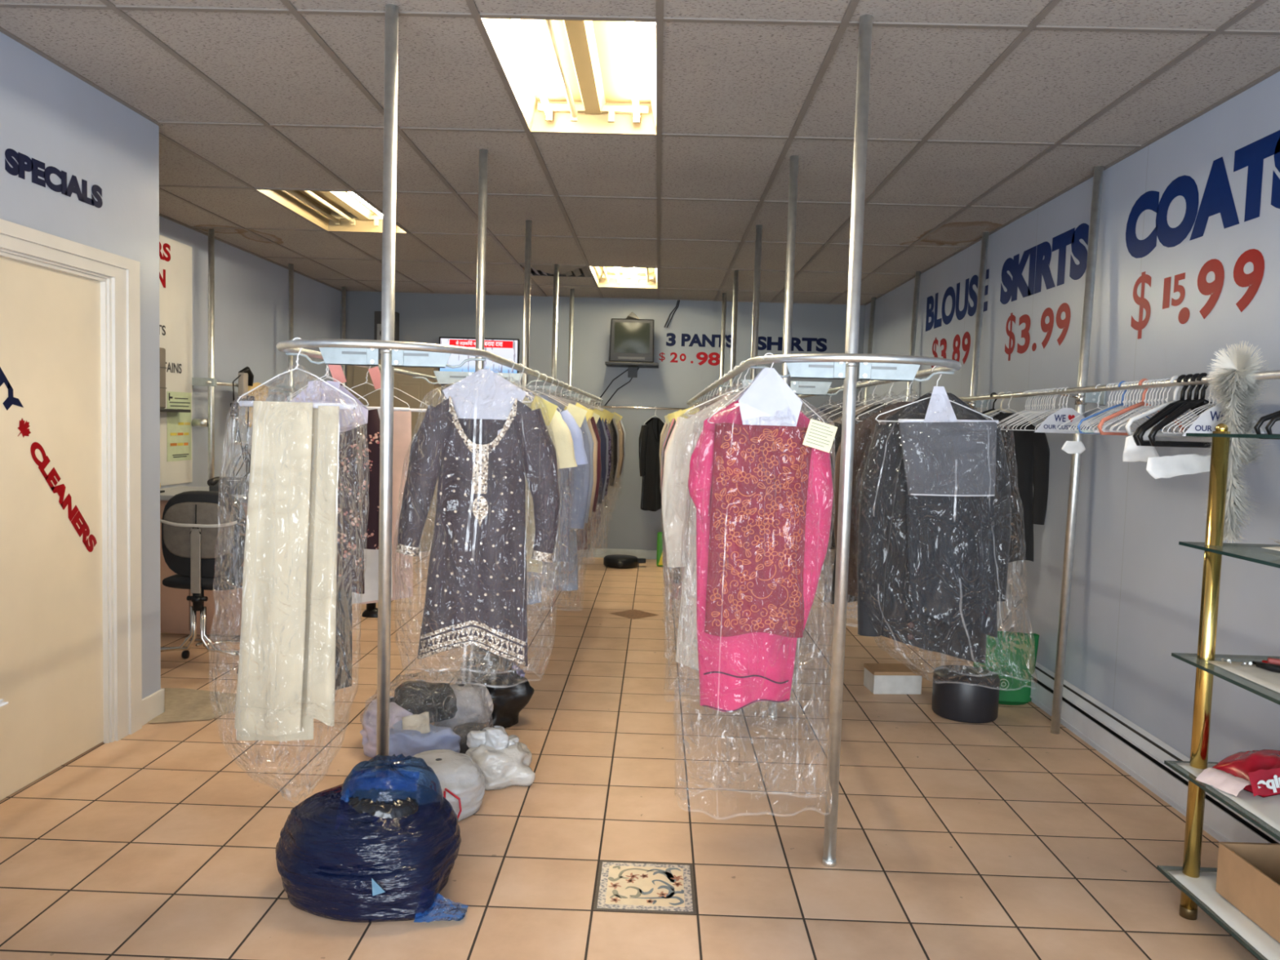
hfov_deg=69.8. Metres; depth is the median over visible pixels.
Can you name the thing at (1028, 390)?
wire hanger
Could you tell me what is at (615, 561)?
robot vacuum
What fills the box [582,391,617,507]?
jacket
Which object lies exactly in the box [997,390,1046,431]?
wire hanger
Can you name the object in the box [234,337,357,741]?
curtain
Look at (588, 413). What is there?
shirt
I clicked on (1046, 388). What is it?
wire hanger
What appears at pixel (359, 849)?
bag
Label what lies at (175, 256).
wall sign
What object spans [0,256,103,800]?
door
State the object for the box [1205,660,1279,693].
paper sheet
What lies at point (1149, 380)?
wire hanger
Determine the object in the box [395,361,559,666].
tunic
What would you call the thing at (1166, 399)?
wire hanger
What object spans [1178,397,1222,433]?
wire hanger
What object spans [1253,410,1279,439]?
hanger
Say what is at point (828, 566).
jacket
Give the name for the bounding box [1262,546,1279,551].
paper sheet
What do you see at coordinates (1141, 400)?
wire hanger
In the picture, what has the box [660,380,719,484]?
shirt
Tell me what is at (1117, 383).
wire hanger
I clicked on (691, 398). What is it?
dress
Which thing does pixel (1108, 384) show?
wire hanger
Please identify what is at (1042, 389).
wire hanger
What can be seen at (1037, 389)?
wire hanger
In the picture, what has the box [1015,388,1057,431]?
wire hanger
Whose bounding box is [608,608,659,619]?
diamond tile
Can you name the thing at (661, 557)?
packet
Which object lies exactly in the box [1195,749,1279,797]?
bag
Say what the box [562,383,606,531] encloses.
shirt
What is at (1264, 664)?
pliers
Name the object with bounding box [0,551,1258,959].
floor
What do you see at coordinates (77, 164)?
wall
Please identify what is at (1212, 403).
wire hanger
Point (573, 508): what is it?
shirt
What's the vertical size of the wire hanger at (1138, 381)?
0.216 m
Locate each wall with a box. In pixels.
[0,31,160,698]
[159,216,340,488]
[340,271,865,550]
[861,71,1279,762]
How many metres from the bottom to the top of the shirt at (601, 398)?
0.974 m
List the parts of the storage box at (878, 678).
lid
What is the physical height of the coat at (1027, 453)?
0.979 m
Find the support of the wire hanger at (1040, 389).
hanging from the rack at (1082, 393)
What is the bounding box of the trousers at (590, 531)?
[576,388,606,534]
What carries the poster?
attached to the wall at (251, 291)
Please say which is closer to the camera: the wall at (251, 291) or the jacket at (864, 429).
the jacket at (864, 429)
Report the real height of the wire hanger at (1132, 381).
0.216 m
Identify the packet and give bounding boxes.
[656,532,666,566]
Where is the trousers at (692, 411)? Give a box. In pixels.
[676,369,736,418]
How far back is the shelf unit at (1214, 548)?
2.81 m
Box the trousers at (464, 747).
[453,722,487,753]
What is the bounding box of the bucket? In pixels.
[973,631,1039,705]
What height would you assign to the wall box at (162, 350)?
0.420 m
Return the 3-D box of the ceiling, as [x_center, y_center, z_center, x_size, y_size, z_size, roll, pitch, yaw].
[-0.528,-1.750,3.935,6.100,0.294,12.250,2,4,1]
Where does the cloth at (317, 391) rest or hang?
hanging from the rack at (358, 353)
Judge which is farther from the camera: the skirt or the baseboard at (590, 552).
the baseboard at (590, 552)
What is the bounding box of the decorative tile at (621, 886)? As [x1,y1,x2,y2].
[593,860,696,914]
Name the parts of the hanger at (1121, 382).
shoulder frame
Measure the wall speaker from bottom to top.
0.350 m
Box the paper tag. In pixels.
[1061,440,1085,453]
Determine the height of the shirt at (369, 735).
0.213 m
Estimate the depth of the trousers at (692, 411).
3.73 m
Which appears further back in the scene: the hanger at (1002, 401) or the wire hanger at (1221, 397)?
the hanger at (1002, 401)
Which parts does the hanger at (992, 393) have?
shoulder frame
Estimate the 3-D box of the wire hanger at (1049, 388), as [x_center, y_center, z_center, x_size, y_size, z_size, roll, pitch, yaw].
[2.079,-0.356,4.662,0.394,0.216,0.010,1,4,-6]
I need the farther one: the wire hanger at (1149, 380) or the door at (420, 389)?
the door at (420, 389)
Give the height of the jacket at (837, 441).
1.074 m
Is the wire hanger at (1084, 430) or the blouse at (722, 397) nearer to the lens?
the blouse at (722, 397)
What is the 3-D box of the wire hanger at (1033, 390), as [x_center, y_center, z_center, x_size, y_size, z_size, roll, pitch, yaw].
[2.083,-0.368,4.852,0.394,0.216,0.010,2,4,-3]
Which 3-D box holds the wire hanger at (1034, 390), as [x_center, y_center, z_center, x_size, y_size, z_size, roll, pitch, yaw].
[2.082,-0.367,4.833,0.394,0.216,0.010,1,4,-5]
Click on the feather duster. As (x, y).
(1237, 393)
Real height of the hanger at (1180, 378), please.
0.274 m
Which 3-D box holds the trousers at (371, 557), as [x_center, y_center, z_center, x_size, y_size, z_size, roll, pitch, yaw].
[-1.182,0.018,3.952,0.375,1.059,0.081,2,4,1]
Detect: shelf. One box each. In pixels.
[160,408,191,412]
[604,361,658,377]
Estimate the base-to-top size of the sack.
0.404 m
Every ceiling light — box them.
[256,189,405,232]
[480,17,656,134]
[589,266,657,288]
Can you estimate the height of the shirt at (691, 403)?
0.983 m
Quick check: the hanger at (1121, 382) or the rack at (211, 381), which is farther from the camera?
the rack at (211, 381)
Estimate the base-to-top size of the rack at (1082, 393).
2.843 m
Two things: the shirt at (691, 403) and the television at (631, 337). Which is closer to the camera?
the shirt at (691, 403)
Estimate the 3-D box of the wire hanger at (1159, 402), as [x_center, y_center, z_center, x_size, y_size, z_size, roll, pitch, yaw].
[2.059,-0.293,3.644,0.394,0.216,0.010,1,4,-7]
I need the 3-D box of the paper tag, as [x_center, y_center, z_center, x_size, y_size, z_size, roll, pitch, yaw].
[1.872,-0.141,3.964,0.105,0.056,0.009,2,4,1]
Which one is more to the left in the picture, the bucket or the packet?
the packet
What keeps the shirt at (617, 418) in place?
hanging from the rack at (358, 353)
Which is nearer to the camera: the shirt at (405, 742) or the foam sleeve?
the foam sleeve
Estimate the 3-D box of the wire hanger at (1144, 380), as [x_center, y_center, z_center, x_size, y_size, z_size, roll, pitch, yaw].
[2.061,-0.299,3.747,0.394,0.216,0.010,1,4,-15]
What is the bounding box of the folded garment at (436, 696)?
[392,680,457,723]
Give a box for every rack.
[191,228,346,487]
[276,4,603,777]
[582,404,687,409]
[686,14,961,866]
[863,165,1279,733]
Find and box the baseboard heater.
[1030,662,1279,843]
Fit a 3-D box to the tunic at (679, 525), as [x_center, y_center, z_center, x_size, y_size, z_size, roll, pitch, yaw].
[0.353,0.194,3.292,0.556,1.237,0.217,2,4,-2]
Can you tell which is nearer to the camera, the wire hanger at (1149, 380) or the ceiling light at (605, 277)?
the wire hanger at (1149, 380)
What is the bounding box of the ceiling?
[0,0,1279,304]
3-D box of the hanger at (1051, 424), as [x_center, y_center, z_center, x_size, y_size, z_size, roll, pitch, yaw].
[2.076,-0.340,4.467,0.410,0.224,0.013,0,4,-23]
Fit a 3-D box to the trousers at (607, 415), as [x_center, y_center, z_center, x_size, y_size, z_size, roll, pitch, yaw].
[-0.455,-0.136,6.968,0.515,1.088,0.200,2,4,5]
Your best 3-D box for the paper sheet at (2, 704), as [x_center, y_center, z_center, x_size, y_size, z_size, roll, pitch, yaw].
[-1.163,0.376,1.379,0.220,0.002,0.300,2,4,1]
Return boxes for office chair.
[160,490,246,673]
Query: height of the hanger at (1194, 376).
0.274 m
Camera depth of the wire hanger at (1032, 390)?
4.87 m
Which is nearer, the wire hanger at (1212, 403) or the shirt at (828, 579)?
the wire hanger at (1212, 403)
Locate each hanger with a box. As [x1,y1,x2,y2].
[981,391,1032,424]
[981,392,1003,413]
[996,390,1048,431]
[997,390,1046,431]
[998,391,1044,431]
[999,390,1045,422]
[999,390,1047,431]
[999,390,1048,430]
[1000,389,1049,431]
[1001,389,1051,431]
[1006,389,1052,431]
[1008,388,1053,431]
[1011,388,1054,431]
[1012,388,1055,431]
[1015,388,1049,422]
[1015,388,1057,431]
[1020,387,1094,431]
[1024,387,1097,431]
[1034,386,1094,434]
[1057,384,1134,431]
[1068,383,1138,431]
[1071,382,1140,431]
[1074,382,1142,432]
[1075,382,1160,431]
[1077,381,1162,434]
[1077,382,1143,432]
[1080,382,1164,432]
[1082,382,1165,433]
[1084,381,1169,431]
[1088,381,1173,431]
[1092,381,1175,433]
[1097,378,1183,435]
[1097,381,1176,431]
[1101,379,1188,432]
[1102,380,1182,432]
[1102,400,1179,432]
[1109,379,1188,432]
[1110,379,1190,432]
[1111,378,1192,432]
[1116,378,1193,432]
[1117,377,1195,432]
[1124,375,1212,438]
[1133,374,1204,445]
[1136,373,1204,446]
[1147,372,1214,448]
[1154,373,1209,442]
[1161,375,1211,433]
[1167,374,1216,433]
[1173,377,1217,433]
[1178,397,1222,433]
[1182,402,1263,435]
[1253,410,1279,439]
[1265,414,1279,439]
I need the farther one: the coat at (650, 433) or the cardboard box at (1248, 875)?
the coat at (650, 433)
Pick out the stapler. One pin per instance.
(1270, 660)
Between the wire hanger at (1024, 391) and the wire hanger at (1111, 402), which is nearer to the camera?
the wire hanger at (1111, 402)
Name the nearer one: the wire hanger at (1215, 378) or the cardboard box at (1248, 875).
the cardboard box at (1248, 875)
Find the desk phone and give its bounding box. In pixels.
[207,476,248,494]
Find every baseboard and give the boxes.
[142,688,164,725]
[577,547,657,559]
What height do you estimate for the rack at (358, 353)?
2.841 m
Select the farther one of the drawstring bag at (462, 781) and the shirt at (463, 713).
the shirt at (463, 713)
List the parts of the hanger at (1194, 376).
shoulder frame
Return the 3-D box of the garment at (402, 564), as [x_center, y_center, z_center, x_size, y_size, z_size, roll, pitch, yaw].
[-1.177,0.027,4.284,0.375,1.119,0.078,1,4,-4]
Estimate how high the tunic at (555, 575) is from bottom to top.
1.198 m
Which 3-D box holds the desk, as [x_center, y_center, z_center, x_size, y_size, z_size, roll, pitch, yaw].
[-2.923,0.549,6.319,0.870,0.940,0.730,2,4,1]
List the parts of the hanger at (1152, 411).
shoulder frame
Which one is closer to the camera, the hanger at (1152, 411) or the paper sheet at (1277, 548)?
the paper sheet at (1277, 548)
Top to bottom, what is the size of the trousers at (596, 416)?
1.088 m
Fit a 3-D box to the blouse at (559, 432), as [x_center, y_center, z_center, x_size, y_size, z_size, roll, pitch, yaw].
[-0.516,0.020,3.582,0.541,0.978,0.207,2,4,-1]
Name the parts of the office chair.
black cord, tilt knob, panel, seat, backrest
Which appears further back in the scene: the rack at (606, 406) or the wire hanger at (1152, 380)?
the rack at (606, 406)
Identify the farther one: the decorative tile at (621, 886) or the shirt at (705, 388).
the shirt at (705, 388)
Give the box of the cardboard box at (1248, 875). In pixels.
[1215,841,1279,942]
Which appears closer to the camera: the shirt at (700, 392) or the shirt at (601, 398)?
the shirt at (700, 392)
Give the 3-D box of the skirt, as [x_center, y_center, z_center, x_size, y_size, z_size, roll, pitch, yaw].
[1.087,0.163,3.244,0.674,1.126,0.318,2,4,4]
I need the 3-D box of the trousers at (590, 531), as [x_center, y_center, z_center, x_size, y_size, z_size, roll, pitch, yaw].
[-0.462,-0.059,6.640,0.510,1.201,0.207,2,4,1]
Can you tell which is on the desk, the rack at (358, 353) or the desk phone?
the desk phone
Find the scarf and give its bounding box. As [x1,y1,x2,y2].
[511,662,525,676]
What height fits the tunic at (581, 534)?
1.049 m
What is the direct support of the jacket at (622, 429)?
hanging from the rack at (358, 353)
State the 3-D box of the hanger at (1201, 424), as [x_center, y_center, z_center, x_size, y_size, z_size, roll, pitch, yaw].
[2.051,-0.261,3.209,0.410,0.224,0.013,0,4,-20]
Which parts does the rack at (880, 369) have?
bracket plate, bracket plate, bracket plate, bracket plate, bracket plate, rail, bracket plate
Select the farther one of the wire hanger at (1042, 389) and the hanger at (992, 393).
the hanger at (992, 393)
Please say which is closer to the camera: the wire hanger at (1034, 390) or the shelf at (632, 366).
the wire hanger at (1034, 390)
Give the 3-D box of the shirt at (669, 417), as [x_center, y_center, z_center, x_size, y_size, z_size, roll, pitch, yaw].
[0.399,-0.021,5.453,0.556,1.078,0.217,2,4,5]
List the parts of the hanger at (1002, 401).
shoulder frame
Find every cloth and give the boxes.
[244,382,268,427]
[284,364,368,432]
[401,711,430,733]
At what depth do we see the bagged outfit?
2.86 m
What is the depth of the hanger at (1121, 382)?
3.92 m
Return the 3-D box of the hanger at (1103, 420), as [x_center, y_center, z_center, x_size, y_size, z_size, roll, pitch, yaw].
[2.061,-0.298,3.764,0.427,0.236,0.017,1,4,-15]
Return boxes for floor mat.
[147,688,236,723]
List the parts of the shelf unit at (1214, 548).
post, glass shelf, glass shelf, glass shelf, glass shelf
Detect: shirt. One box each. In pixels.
[360,696,413,757]
[389,720,461,766]
[433,683,493,731]
[517,363,588,604]
[532,370,590,564]
[545,376,597,517]
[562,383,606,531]
[567,385,608,528]
[587,394,618,483]
[591,395,622,488]
[600,398,626,473]
[659,391,703,467]
[659,403,691,453]
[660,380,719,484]
[660,385,713,479]
[660,387,709,469]
[816,381,868,602]
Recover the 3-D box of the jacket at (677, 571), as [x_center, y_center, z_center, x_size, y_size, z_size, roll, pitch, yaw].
[0.374,0.055,4.144,0.555,1.054,0.209,2,4,6]
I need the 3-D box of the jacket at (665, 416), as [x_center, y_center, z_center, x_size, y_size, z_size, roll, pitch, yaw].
[0.415,-0.100,6.199,0.564,1.012,0.231,2,4,6]
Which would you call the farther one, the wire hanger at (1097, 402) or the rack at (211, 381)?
the rack at (211, 381)
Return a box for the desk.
[160,486,248,635]
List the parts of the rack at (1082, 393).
rail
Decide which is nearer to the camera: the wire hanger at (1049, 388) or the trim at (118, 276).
the trim at (118, 276)
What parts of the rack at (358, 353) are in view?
bracket plate, bracket plate, rail, bracket plate, bracket plate, bracket plate, bracket plate, bracket plate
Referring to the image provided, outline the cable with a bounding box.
[595,300,679,408]
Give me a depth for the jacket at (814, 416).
5.20 m
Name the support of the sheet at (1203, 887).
on the shelf unit at (1214, 548)
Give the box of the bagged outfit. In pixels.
[688,352,837,711]
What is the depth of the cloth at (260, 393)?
7.51 m
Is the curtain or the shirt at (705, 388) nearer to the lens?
the curtain
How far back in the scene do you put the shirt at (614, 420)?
7.62 m
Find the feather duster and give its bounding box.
[1200,340,1275,543]
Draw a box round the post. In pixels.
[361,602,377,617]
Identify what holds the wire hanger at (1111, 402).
hanging from the rack at (1082, 393)
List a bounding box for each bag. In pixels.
[275,753,467,922]
[392,749,486,822]
[465,725,535,790]
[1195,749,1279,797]
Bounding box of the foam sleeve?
[1122,426,1159,462]
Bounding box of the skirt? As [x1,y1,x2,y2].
[857,365,1011,663]
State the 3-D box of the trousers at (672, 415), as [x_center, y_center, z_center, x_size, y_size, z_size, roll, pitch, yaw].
[0.393,0.032,5.106,0.536,1.138,0.215,1,4,-5]
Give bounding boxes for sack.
[360,650,495,742]
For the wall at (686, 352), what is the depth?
9.99 m
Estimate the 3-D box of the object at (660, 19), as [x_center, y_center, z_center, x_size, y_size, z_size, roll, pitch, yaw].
[-0.582,-1.609,3.945,5.800,0.021,12.050,2,4,1]
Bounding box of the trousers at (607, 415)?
[581,390,609,423]
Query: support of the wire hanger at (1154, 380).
hanging from the rack at (1082, 393)
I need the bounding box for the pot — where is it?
[931,665,999,723]
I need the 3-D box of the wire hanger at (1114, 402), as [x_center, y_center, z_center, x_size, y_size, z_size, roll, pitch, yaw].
[2.066,-0.312,3.997,0.394,0.221,0.014,1,4,-13]
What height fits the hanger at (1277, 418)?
0.235 m
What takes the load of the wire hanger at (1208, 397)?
hanging from the rack at (1082, 393)
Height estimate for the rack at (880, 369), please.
2.841 m
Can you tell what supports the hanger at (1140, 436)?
hanging from the rack at (1082, 393)
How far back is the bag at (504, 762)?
3.75 m
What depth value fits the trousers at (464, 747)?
4.08 m
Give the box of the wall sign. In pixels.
[159,234,192,485]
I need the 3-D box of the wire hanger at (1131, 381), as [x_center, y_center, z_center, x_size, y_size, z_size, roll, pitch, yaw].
[2.064,-0.307,3.872,0.394,0.216,0.010,1,4,-8]
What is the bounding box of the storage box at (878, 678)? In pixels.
[863,663,923,694]
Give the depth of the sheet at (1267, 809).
2.59 m
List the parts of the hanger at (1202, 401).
shoulder frame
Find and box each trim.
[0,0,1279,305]
[0,218,142,742]
[346,359,441,545]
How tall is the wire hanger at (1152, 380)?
0.216 m
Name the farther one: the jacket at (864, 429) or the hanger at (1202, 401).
the jacket at (864, 429)
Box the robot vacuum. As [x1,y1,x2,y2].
[603,554,645,568]
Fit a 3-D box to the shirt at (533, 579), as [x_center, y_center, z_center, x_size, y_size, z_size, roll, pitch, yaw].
[-0.512,0.034,3.849,0.602,1.039,0.223,2,4,7]
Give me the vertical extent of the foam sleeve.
0.141 m
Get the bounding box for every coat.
[638,409,664,511]
[985,391,1049,562]
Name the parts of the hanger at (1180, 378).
shoulder frame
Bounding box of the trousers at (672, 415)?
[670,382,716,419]
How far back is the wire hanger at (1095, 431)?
3.81 m
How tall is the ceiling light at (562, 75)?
0.135 m
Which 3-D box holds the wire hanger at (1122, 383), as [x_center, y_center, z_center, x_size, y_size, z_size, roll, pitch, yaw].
[2.065,-0.312,3.951,0.394,0.216,0.010,1,4,-6]
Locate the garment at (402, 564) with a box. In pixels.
[357,386,428,604]
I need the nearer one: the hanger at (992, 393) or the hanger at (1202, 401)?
the hanger at (1202, 401)
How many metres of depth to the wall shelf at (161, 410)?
6.46 m
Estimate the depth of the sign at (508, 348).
9.96 m
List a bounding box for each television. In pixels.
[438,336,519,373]
[608,311,653,362]
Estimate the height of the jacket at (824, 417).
1.076 m
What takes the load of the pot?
on the floor
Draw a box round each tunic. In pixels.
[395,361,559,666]
[533,373,593,591]
[551,378,601,550]
[662,360,750,671]
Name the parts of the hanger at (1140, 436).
shoulder frame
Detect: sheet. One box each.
[0,702,8,706]
[1146,453,1210,479]
[1167,871,1279,959]
[1174,762,1279,831]
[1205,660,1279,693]
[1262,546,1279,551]
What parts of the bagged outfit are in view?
embroidered panel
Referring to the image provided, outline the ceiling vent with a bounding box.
[520,264,591,277]
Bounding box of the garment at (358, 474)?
[286,364,380,690]
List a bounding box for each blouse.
[507,359,577,573]
[661,365,742,587]
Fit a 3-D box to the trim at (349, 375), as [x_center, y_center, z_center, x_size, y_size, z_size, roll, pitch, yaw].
[-2.717,-0.264,10.097,1.040,2.100,0.019,2,4,1]
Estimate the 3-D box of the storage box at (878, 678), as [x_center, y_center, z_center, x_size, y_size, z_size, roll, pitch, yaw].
[1.458,1.148,5.304,0.284,0.130,0.184,1,4,-5]
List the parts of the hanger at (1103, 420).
shoulder frame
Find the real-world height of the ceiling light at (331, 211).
0.135 m
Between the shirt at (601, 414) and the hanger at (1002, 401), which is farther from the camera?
the shirt at (601, 414)
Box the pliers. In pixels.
[1255,659,1279,672]
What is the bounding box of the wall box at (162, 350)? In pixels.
[159,347,166,408]
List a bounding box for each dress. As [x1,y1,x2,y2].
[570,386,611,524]
[659,398,695,460]
[660,377,725,600]
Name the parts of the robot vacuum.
dock arm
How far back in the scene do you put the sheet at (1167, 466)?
3.18 m
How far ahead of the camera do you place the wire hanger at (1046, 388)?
4.69 m
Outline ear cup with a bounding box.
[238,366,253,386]
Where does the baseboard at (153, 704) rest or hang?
attached to the wall at (77, 164)
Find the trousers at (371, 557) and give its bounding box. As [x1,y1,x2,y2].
[347,365,409,604]
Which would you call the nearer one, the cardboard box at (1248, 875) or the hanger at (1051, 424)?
the cardboard box at (1248, 875)
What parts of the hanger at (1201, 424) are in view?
wire frame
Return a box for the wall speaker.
[373,311,399,341]
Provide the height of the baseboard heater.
0.205 m
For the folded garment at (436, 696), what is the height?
0.156 m
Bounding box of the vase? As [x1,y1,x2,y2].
[453,647,533,728]
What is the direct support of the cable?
attached to the wall at (686, 352)
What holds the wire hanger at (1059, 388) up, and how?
hanging from the rack at (1082, 393)
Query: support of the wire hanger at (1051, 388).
hanging from the rack at (1082, 393)
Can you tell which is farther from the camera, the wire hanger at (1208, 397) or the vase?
the vase
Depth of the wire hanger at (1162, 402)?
3.62 m
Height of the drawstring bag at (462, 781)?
0.197 m
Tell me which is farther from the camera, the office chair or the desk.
the desk
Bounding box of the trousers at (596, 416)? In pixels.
[560,381,599,423]
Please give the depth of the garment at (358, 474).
3.47 m
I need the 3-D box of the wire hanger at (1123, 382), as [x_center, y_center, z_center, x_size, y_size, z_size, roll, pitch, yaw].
[2.064,-0.307,3.918,0.394,0.221,0.014,1,4,-7]
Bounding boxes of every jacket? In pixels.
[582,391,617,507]
[596,396,624,488]
[659,390,706,469]
[661,373,730,583]
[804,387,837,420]
[807,385,843,421]
[820,380,882,576]
[826,382,899,604]
[832,380,917,596]
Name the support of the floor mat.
on the floor
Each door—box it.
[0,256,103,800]
[353,365,434,551]
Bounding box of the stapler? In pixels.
[1266,657,1279,665]
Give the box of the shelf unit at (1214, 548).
[1156,423,1279,959]
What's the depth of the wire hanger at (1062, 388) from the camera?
4.50 m
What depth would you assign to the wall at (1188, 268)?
4.17 m
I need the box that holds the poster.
[166,391,191,462]
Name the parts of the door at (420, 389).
panel, panel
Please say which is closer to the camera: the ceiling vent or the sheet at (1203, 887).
the sheet at (1203, 887)
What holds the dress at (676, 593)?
hanging from the rack at (880, 369)
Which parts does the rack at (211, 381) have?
rail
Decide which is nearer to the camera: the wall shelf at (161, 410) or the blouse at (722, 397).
the blouse at (722, 397)

